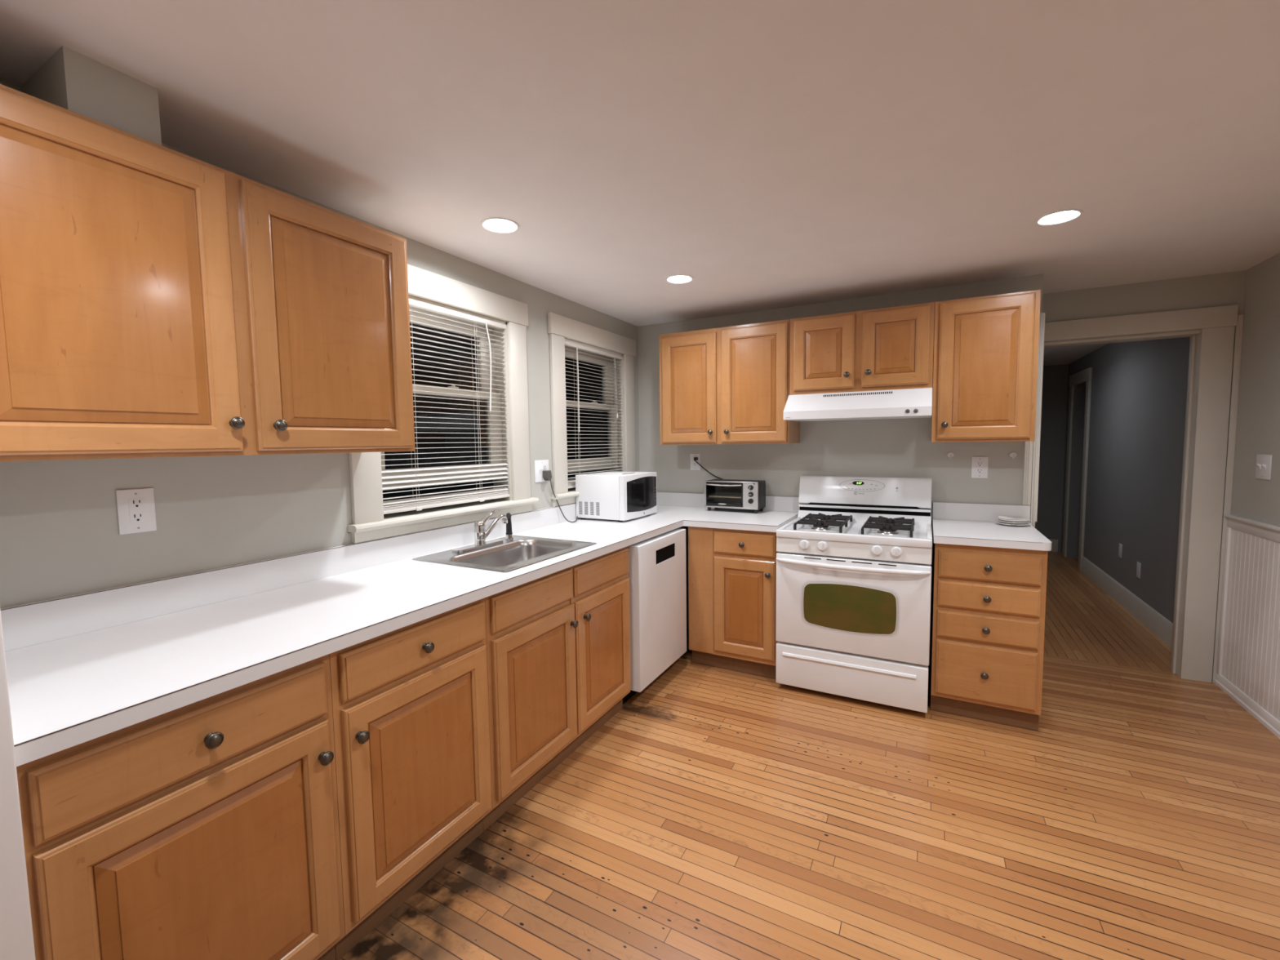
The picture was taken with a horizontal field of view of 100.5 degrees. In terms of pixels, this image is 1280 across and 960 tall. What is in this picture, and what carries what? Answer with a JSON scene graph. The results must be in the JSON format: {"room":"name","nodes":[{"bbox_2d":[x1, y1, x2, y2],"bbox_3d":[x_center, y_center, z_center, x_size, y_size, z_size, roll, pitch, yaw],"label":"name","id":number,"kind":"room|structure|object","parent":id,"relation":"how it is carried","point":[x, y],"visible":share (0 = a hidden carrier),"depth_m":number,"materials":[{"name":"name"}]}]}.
{"room":"kitchen","nodes":[
{"label":"kitchen","id":0,"kind":"room"},
{"bbox_2d":[0,608,35,959],"bbox_3d":[-1.357,0.219,0.871,0.668,2.261,0.273,1,5,28],"label":"wall","id":1,"kind":"structure","parent":0,"point":[16,935],"depth_m":0.85,"materials":[{"name":"paint"}]},
{"bbox_2d":[19,45,161,145],"bbox_3d":[-1.326,-0.824,1.292,0.278,0.241,0.161,1,5,28],"label":"wall","id":2,"kind":"structure","parent":0,"point":[71,80],"depth_m":1.21,"materials":[{"name":"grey paint"}]},
{"bbox_2d":[0,80,639,608],"bbox_3d":[-1.381,0.163,1.658,0.120,2.261,5.600,1,5,28],"label":"wall","id":3,"kind":"structure","parent":0,"point":[60,536],"depth_m":1.62,"materials":[{"name":"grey paint"}]},
{"bbox_2d":[115,488,156,534],"bbox_3d":[-1.401,0.086,1.482,0.007,0.122,0.080,1,5,28],"label":"wall outlet","id":4,"kind":"object","parent":3,"relation":"attached to","point":[135,507],"visible":1,"depth_m":1.48,"materials":[{"name":"white plastic"}]},
{"bbox_2d":[128,497,146,523],"bbox_3d":[-1.399,0.084,1.481,0.002,0.067,0.034,1,5,28],"label":"receptacle","id":5,"kind":"object","parent":4,"relation":"attached to","point":[136,506],"depth_m":1.48,"materials":[{"name":"white plastic"}]},
{"bbox_2d":[0,84,415,461],"bbox_3d":[-1.181,-0.439,1.482,0.366,0.739,1.062,1,5,28],"label":"upper cabinet","id":6,"kind":"object","parent":3,"relation":"attached to","point":[157,300],"visible":1,"depth_m":1.28,"materials":[{"name":"brown wood"}]},
{"bbox_2d":[0,491,799,651],"bbox_3d":[-0.258,0.263,2.344,1.213,0.102,3.344,1,5,28],"label":"backsplash","id":7,"kind":"structure","parent":3,"relation":"attached to","point":[28,625],"depth_m":1.69,"materials":[{"name":"white laminate"}]},
{"bbox_2d":[347,263,539,543],"bbox_3d":[-0.895,-0.353,2.482,0.173,1.124,1.077,1,5,28],"label":"window","id":8,"kind":"structure","parent":3,"relation":"in","point":[369,521],"depth_m":2.61,"materials":[{"name":"beige paint"}]},
{"bbox_2d":[380,298,509,514],"bbox_3d":[-0.880,-0.330,2.466,0.049,0.900,0.755,1,5,28],"label":"window blind","id":9,"kind":"object","parent":8,"relation":"attached to","point":[417,504],"visible":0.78,"depth_m":2.46,"materials":[{"name":"white plastic"}]},
{"bbox_2d":[534,459,548,482],"bbox_3d":[-0.555,-0.051,3.041,0.018,0.124,0.124,1,5,28],"label":"wall outlet","id":10,"kind":"object","parent":3,"relation":"attached to","point":[540,466],"visible":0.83,"depth_m":3.03,"materials":[{"name":"white plastic"}]},
{"bbox_2d":[546,311,635,506],"bbox_3d":[-0.316,-0.438,3.559,0.173,1.124,1.026,1,5,28],"label":"window","id":11,"kind":"structure","parent":3,"relation":"in","point":[560,327],"depth_m":3.54,"materials":[{"name":"beige paint"}]},
{"bbox_2d":[564,340,622,488],"bbox_3d":[-0.299,-0.415,3.546,0.049,0.900,0.708,1,5,28],"label":"window blind","id":12,"kind":"object","parent":11,"relation":"attached to","point":[571,482],"visible":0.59,"depth_m":3.49,"materials":[{"name":"white plastic"}]},
{"bbox_2d":[0,0,1279,365],"bbox_3d":[1.860,-1.123,2.772,4.720,0.100,10.800,1,5,28],"label":"ceiling","id":13,"kind":"structure","parent":0,"point":[769,154],"depth_m":1.48,"materials":[{"name":"white paint"}]},
{"bbox_2d":[480,217,519,233],"bbox_3d":[-0.557,-1.022,2.118,0.151,0.024,0.151,1,5,28],"label":"recessed light","id":14,"kind":"object","parent":13,"relation":"in","point":[496,224],"visible":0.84,"depth_m":2.15,"materials":[{"name":"white plastic"}]},
{"bbox_2d":[486,219,513,226],"bbox_3d":[-0.557,-1.032,2.118,0.116,0.002,0.116,0,4,6],"label":"diffuser","id":15,"kind":"object","parent":14,"relation":"attached to","point":[491,222],"depth_m":2.14,"materials":[{"name":"white plastic"}]},
{"bbox_2d":[665,274,693,283],"bbox_3d":[0.211,-1.084,2.849,0.151,0.024,0.151,1,5,28],"label":"recessed light","id":16,"kind":"object","parent":13,"relation":"in","point":[678,278],"visible":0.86,"depth_m":2.88,"materials":[{"name":"white"}]},
{"bbox_2d":[671,275,688,278],"bbox_3d":[0.211,-1.094,2.848,0.116,0.002,0.116,0,4,6],"label":"diffuser","id":17,"kind":"object","parent":16,"relation":"attached to","point":[676,277],"depth_m":2.88,"materials":[{"name":"white plastic"}]},
{"bbox_2d":[1035,208,1083,225],"bbox_3d":[1.660,-1.050,2.110,0.151,0.024,0.151,1,5,28],"label":"recessed light","id":18,"kind":"object","parent":13,"relation":"in","point":[1063,215],"visible":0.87,"depth_m":2.13,"materials":[{"name":"white"}]},
{"bbox_2d":[1043,210,1074,218],"bbox_3d":[1.660,-1.060,2.110,0.116,0.002,0.116,0,4,6],"label":"diffuser","id":19,"kind":"object","parent":18,"relation":"attached to","point":[1064,215],"depth_m":2.13,"materials":[{"name":"white plastic"}]},
{"bbox_2d":[339,551,1279,959],"bbox_3d":[1.890,1.187,2.937,4.720,0.050,10.800,1,5,28],"label":"floor","id":20,"kind":"structure","parent":0,"point":[719,814],"depth_m":1.89,"materials":[{"name":"brown wood"}]},
{"bbox_2d":[16,653,345,959],"bbox_3d":[-1.157,0.880,1.281,0.653,0.876,0.536,1,5,28],"label":"base cabinet","id":21,"kind":"object","parent":20,"relation":"on","point":[207,828],"visible":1,"depth_m":1.10,"materials":[{"name":"brown wood"}]},
{"bbox_2d":[328,597,492,959],"bbox_3d":[-0.901,0.843,1.756,0.653,0.876,0.543,1,5,28],"label":"base cabinet","id":22,"kind":"object","parent":20,"relation":"on","point":[411,703],"visible":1,"depth_m":1.55,"materials":[{"name":"brown wood"}]},
{"bbox_2d":[482,546,631,831],"bbox_3d":[-0.536,0.790,2.434,0.653,0.876,0.999,1,5,28],"label":"base cabinet","id":23,"kind":"object","parent":20,"relation":"on","point":[558,642],"visible":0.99,"depth_m":2.15,"materials":[{"name":"brown wood"}]},
{"bbox_2d":[0,491,799,766],"bbox_3d":[-0.258,0.281,2.345,1.213,0.139,3.344,1,5,28],"label":"countertop","id":24,"kind":"structure","parent":23,"relation":"on","point":[82,668],"depth_m":1.46,"materials":[{"name":"white laminate"}]},
{"bbox_2d":[451,509,507,552],"bbox_3d":[-0.743,0.228,2.478,0.056,0.160,0.326,1,5,28],"label":"faucet","id":25,"kind":"object","parent":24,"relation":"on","point":[481,533],"visible":1,"depth_m":2.47,"materials":[{"name":"silver metal"}]},
{"bbox_2d":[412,534,596,572],"bbox_3d":[-0.577,0.404,2.375,0.522,0.187,0.624,1,5,28],"label":"sink","id":26,"kind":"object","parent":24,"relation":"in","point":[518,552],"visible":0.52,"depth_m":2.44,"materials":[{"name":"metal"}]},
{"bbox_2d":[505,512,513,539],"bbox_3d":[-0.653,0.228,2.660,0.040,0.131,0.048,-4,5,-35],"label":"sprayer","id":27,"kind":"object","parent":26,"relation":"on","point":[508,526],"visible":0.91,"depth_m":2.65,"materials":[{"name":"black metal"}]},
{"bbox_2d":[542,470,657,522],"bbox_3d":[-0.215,0.086,3.287,0.379,0.320,0.732,1,5,28],"label":"microwave","id":28,"kind":"object","parent":24,"relation":"on","point":[620,497],"visible":1,"depth_m":3.23,"materials":[{"name":"white plastic"}]},
{"bbox_2d":[591,471,635,474],"bbox_3d":[-0.165,-0.046,3.389,0.227,0.009,0.160,1,5,28],"label":"paper sheet","id":29,"kind":"object","parent":28,"relation":"on","point":[606,473],"visible":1,"depth_m":3.36,"materials":[{"name":"white paper"}]},
{"bbox_2d":[693,457,765,513],"bbox_3d":[0.575,0.028,3.652,0.532,0.362,0.219,2,5,31],"label":"toaster oven","id":30,"kind":"object","parent":24,"relation":"on","point":[718,493],"visible":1,"depth_m":3.57,"materials":[{"name":"silver metal"}]},
{"bbox_2d":[622,528,686,704],"bbox_3d":[-0.138,0.736,3.142,0.632,0.871,0.616,1,5,28],"label":"dishwasher","id":31,"kind":"object","parent":20,"relation":"on","point":[657,575],"visible":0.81,"depth_m":2.90,"materials":[{"name":"white plastic"}]},
{"bbox_2d":[688,526,777,678],"bbox_3d":[0.671,0.705,3.405,0.544,0.876,0.653,1,5,28],"label":"base cabinet","id":32,"kind":"object","parent":20,"relation":"on","point":[732,573],"visible":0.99,"depth_m":3.14,"materials":[{"name":"brown wood"}]},
{"bbox_2d":[775,475,932,712],"bbox_3d":[1.227,0.582,3.036,0.752,1.160,0.714,1,5,28],"label":"gas range","id":33,"kind":"object","parent":20,"relation":"on","point":[854,567],"visible":1,"depth_m":2.81,"materials":[{"name":"white metal"}]},
{"bbox_2d":[776,510,932,547],"bbox_3d":[1.230,0.260,3.026,0.752,0.080,0.640,1,5,28],"label":"cooktop","id":34,"kind":"object","parent":33,"relation":"in","point":[860,528],"depth_m":2.90,"materials":[{"name":"white metal"}]},
{"bbox_2d":[839,479,884,491],"bbox_3d":[1.356,0.034,3.254,0.257,0.072,0.022,1,5,28],"label":"control panel","id":35,"kind":"object","parent":33,"relation":"attached to","point":[845,485],"depth_m":3.25,"materials":[{"name":"white plastic"}]},
{"bbox_2d":[930,538,1048,730],"bbox_3d":[1.795,0.733,2.803,0.449,0.876,0.653,1,5,28],"label":"base cabinet","id":36,"kind":"object","parent":20,"relation":"on","point":[988,603],"visible":1,"depth_m":2.54,"materials":[{"name":"brown wood"}]},
{"bbox_2d":[932,501,1051,551],"bbox_3d":[1.797,0.224,2.776,0.468,0.139,0.637,1,5,28],"label":"countertop","id":37,"kind":"structure","parent":36,"relation":"on","point":[972,524],"depth_m":2.81,"materials":[{"name":"white laminate"}]},
{"bbox_2d":[995,520,1031,526],"bbox_3d":[2.028,0.238,2.897,0.160,0.013,0.161,1,5,28],"label":"plate","id":38,"kind":"object","parent":37,"relation":"on","point":[997,522],"visible":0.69,"depth_m":2.87,"materials":[{"name":"white ceramic"}]},
{"bbox_2d":[996,519,1030,524],"bbox_3d":[2.031,0.228,2.899,0.148,0.013,0.148,1,5,28],"label":"plate","id":39,"kind":"object","parent":38,"relation":"on","point":[998,520],"visible":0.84,"depth_m":2.86,"materials":[{"name":"white ceramic"}]},
{"bbox_2d":[997,516,1029,522],"bbox_3d":[2.034,0.218,2.900,0.144,0.013,0.144,1,5,28],"label":"plate","id":40,"kind":"object","parent":39,"relation":"on","point":[1017,519],"visible":0.85,"depth_m":2.90,"materials":[{"name":"white ceramic"}]},
{"bbox_2d":[998,515,1015,519],"bbox_3d":[1.998,0.205,2.900,0.080,0.016,0.056,1,5,28],"label":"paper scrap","id":41,"kind":"object","parent":40,"relation":"on","point":[1000,517],"visible":1,"depth_m":2.89,"materials":[{"name":"white paper"}]},
{"bbox_2d":[637,273,1043,668],"bbox_3d":[1.058,-0.007,3.587,2.586,2.261,0.120,1,5,28],"label":"wall","id":42,"kind":"structure","parent":0,"point":[888,447],"depth_m":3.38,"materials":[{"name":"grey paint"}]},
{"bbox_2d":[690,453,700,470],"bbox_3d":[0.401,-0.132,3.859,0.078,0.120,0.007,1,5,28],"label":"wall outlet","id":43,"kind":"object","parent":42,"relation":"attached to","point":[694,465],"visible":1,"depth_m":3.86,"materials":[{"name":"white plastic"}]},
{"bbox_2d":[658,319,799,444],"bbox_3d":[0.578,-0.607,3.518,0.866,0.739,0.366,1,5,28],"label":"upper cabinet","id":44,"kind":"object","parent":42,"relation":"attached to","point":[726,384],"visible":0.99,"depth_m":3.36,"materials":[{"name":"brown wood"}]},
{"bbox_2d":[789,302,934,395],"bbox_3d":[1.291,-0.734,3.124,0.752,0.448,0.366,1,5,28],"label":"upper cabinet","id":45,"kind":"object","parent":42,"relation":"attached to","point":[891,348],"visible":0.99,"depth_m":2.98,"materials":[{"name":"brown wood"}]},
{"bbox_2d":[783,387,932,422],"bbox_3d":[1.268,-0.430,3.095,0.752,0.150,0.484,1,5,28],"label":"range hood","id":46,"kind":"object","parent":45,"relation":"attached to","point":[908,403],"visible":1,"depth_m":2.92,"materials":[{"name":"white metal"}]},
{"bbox_2d":[947,452,954,458],"bbox_3d":[1.805,-0.142,3.092,0.032,0.034,0.024,1,5,28],"label":"wall hook","id":47,"kind":"object","parent":42,"relation":"attached to","point":[950,455],"visible":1,"depth_m":3.10,"materials":[{"name":"white plastic"}]},
{"bbox_2d":[971,456,988,478],"bbox_3d":[1.938,-0.072,3.036,0.080,0.122,0.007,1,5,28],"label":"wall outlet","id":48,"kind":"object","parent":42,"relation":"attached to","point":[980,464],"visible":1,"depth_m":3.04,"materials":[{"name":"white plastic"}]},
{"bbox_2d":[976,461,983,473],"bbox_3d":[1.937,-0.072,3.034,0.034,0.067,0.002,1,5,28],"label":"receptacle","id":49,"kind":"object","parent":48,"relation":"attached to","point":[980,464],"depth_m":3.03,"materials":[{"name":"white plastic"}]},
{"bbox_2d":[933,501,1030,523],"bbox_3d":[1.943,0.184,3.046,0.468,0.102,0.020,1,5,28],"label":"backsplash","id":50,"kind":"structure","parent":42,"relation":"attached to","point":[980,512],"depth_m":3.04,"materials":[{"name":"white laminate"}]},
{"bbox_2d":[930,289,1040,442],"bbox_3d":[1.826,-0.576,2.849,0.452,0.739,0.366,1,5,28],"label":"upper cabinet","id":51,"kind":"object","parent":42,"relation":"attached to","point":[985,348],"visible":0.98,"depth_m":2.71,"materials":[{"name":"brown wood"}]},
{"bbox_2d":[1009,452,1016,458],"bbox_3d":[2.069,-0.135,2.950,0.032,0.034,0.024,1,5,28],"label":"wall hook","id":52,"kind":"object","parent":42,"relation":"attached to","point":[1012,455],"visible":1,"depth_m":2.96,"materials":[{"name":"white plastic"}]},
{"bbox_2d":[1036,364,1068,551],"bbox_3d":[4.681,-0.261,6.615,1.126,2.241,0.100,1,5,28],"label":"wall","id":53,"kind":"structure","parent":0,"point":[1055,380],"depth_m":6.40,"materials":[{"name":"grey paint"}]},
{"bbox_2d":[1048,538,1057,551],"bbox_3d":[4.653,0.786,6.644,0.896,0.150,0.020,1,5,28],"label":"baseboard","id":54,"kind":"structure","parent":53,"relation":"attached to","point":[1054,542],"depth_m":6.44,"materials":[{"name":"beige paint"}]},
{"bbox_2d":[1077,391,1085,553],"bbox_3d":[5.369,-0.193,5.538,1.108,2.241,1.250,1,5,28],"label":"wall","id":55,"kind":"structure","parent":0,"point":[1085,391],"depth_m":6.28,"materials":[{"name":"grey paint"}]},
{"bbox_2d":[1060,253,1279,622],"bbox_3d":[2.754,0.089,1.931,0.120,2.261,10.000,1,5,28],"label":"wall","id":56,"kind":"structure","parent":0,"point":[1139,394],"depth_m":3.86,"materials":[{"name":"grey paint"}]},
{"bbox_2d":[1062,367,1092,570],"bbox_3d":[4.761,-0.126,5.817,0.024,2.085,0.865,1,5,28],"label":"door frame","id":57,"kind":"structure","parent":56,"relation":"in","point":[1085,375],"depth_m":5.56,"materials":[{"name":"beige paint"}]},
{"bbox_2d":[1118,542,1122,558],"bbox_3d":[4.028,0.594,4.464,0.006,0.118,0.075,1,5,28],"label":"wall outlet","id":58,"kind":"object","parent":56,"relation":"attached to","point":[1120,549],"visible":1,"depth_m":4.46,"materials":[{"name":"white plastic"}]},
{"bbox_2d":[1080,555,1173,648],"bbox_3d":[3.931,0.959,4.311,0.016,0.156,2.728,1,5,28],"label":"baseboard","id":59,"kind":"structure","parent":56,"relation":"attached to","point":[1162,628],"depth_m":4.15,"materials":[{"name":"beige paint"}]},
{"bbox_2d":[1136,561,1141,578],"bbox_3d":[3.818,0.690,4.078,0.006,0.118,0.075,1,5,28],"label":"wall outlet","id":60,"kind":"object","parent":56,"relation":"attached to","point":[1139,565],"visible":1,"depth_m":4.07,"materials":[{"name":"white plastic"}]},
{"bbox_2d":[1041,270,1245,682],"bbox_3d":[2.795,-0.003,3.215,1.066,2.261,0.120,1,5,28],"label":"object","id":61,"kind":"structure","parent":56,"relation":"in","point":[1224,289],"depth_m":3.02,"materials":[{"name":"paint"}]},
{"bbox_2d":[1036,304,1238,683],"bbox_3d":[2.846,0.088,3.187,0.889,2.082,0.154,1,5,28],"label":"door frame","id":62,"kind":"structure","parent":61,"relation":"attached to","point":[1211,347],"depth_m":2.98,"materials":[{"name":"beige paint"}]},
{"bbox_2d":[1212,314,1244,682],"bbox_3d":[3.223,0.128,2.921,0.028,2.030,0.010,1,5,28],"label":"door frame","id":63,"kind":"structure","parent":56,"relation":"attached to","point":[1238,328],"depth_m":2.90,"materials":[{"name":"beige paint"}]},
{"bbox_2d":[1213,673,1279,738],"bbox_3d":[1.797,1.319,0.312,0.022,0.064,6.082,1,5,28],"label":"baseboard","id":64,"kind":"structure","parent":56,"relation":"attached to","point":[1268,721],"depth_m":2.67,"materials":[{"name":"white paint"}]},
{"bbox_2d":[1216,526,1279,721],"bbox_3d":[1.794,0.879,0.280,0.016,0.826,6.083,1,5,28],"label":"wainscoting","id":65,"kind":"structure","parent":56,"relation":"attached to","point":[1248,656],"depth_m":2.70,"materials":[{"name":"white paint"}]},
{"bbox_2d":[1224,514,1279,542],"bbox_3d":[1.784,0.433,0.250,0.026,0.071,6.082,1,5,28],"label":"trim","id":66,"kind":"structure","parent":56,"relation":"attached to","point":[1272,532],"depth_m":2.67,"materials":[{"name":"white paint"}]},
{"bbox_2d":[1255,453,1271,479],"bbox_3d":[3.081,-0.065,2.639,0.019,0.122,0.128,1,5,28],"label":"light switch","id":67,"kind":"object","parent":56,"relation":"attached to","point":[1264,462],"visible":1,"depth_m":2.63,"materials":[{"name":"white plastic"}]},
{"bbox_3d":[2.261,0.004,3.222,0.120,2.261,0.374,1,5,28],"label":"wall","id":68,"kind":"structure","parent":0,"visible":0},
{"bbox_2d":[1022,312,1044,528],"bbox_3d":[2.256,0.116,3.135,0.066,2.050,0.488,1,5,28],"label":"trim","id":69,"kind":"structure","parent":68,"relation":"attached to","point":[1032,449],"depth_m":2.90,"materials":[{"name":"beige paint"}]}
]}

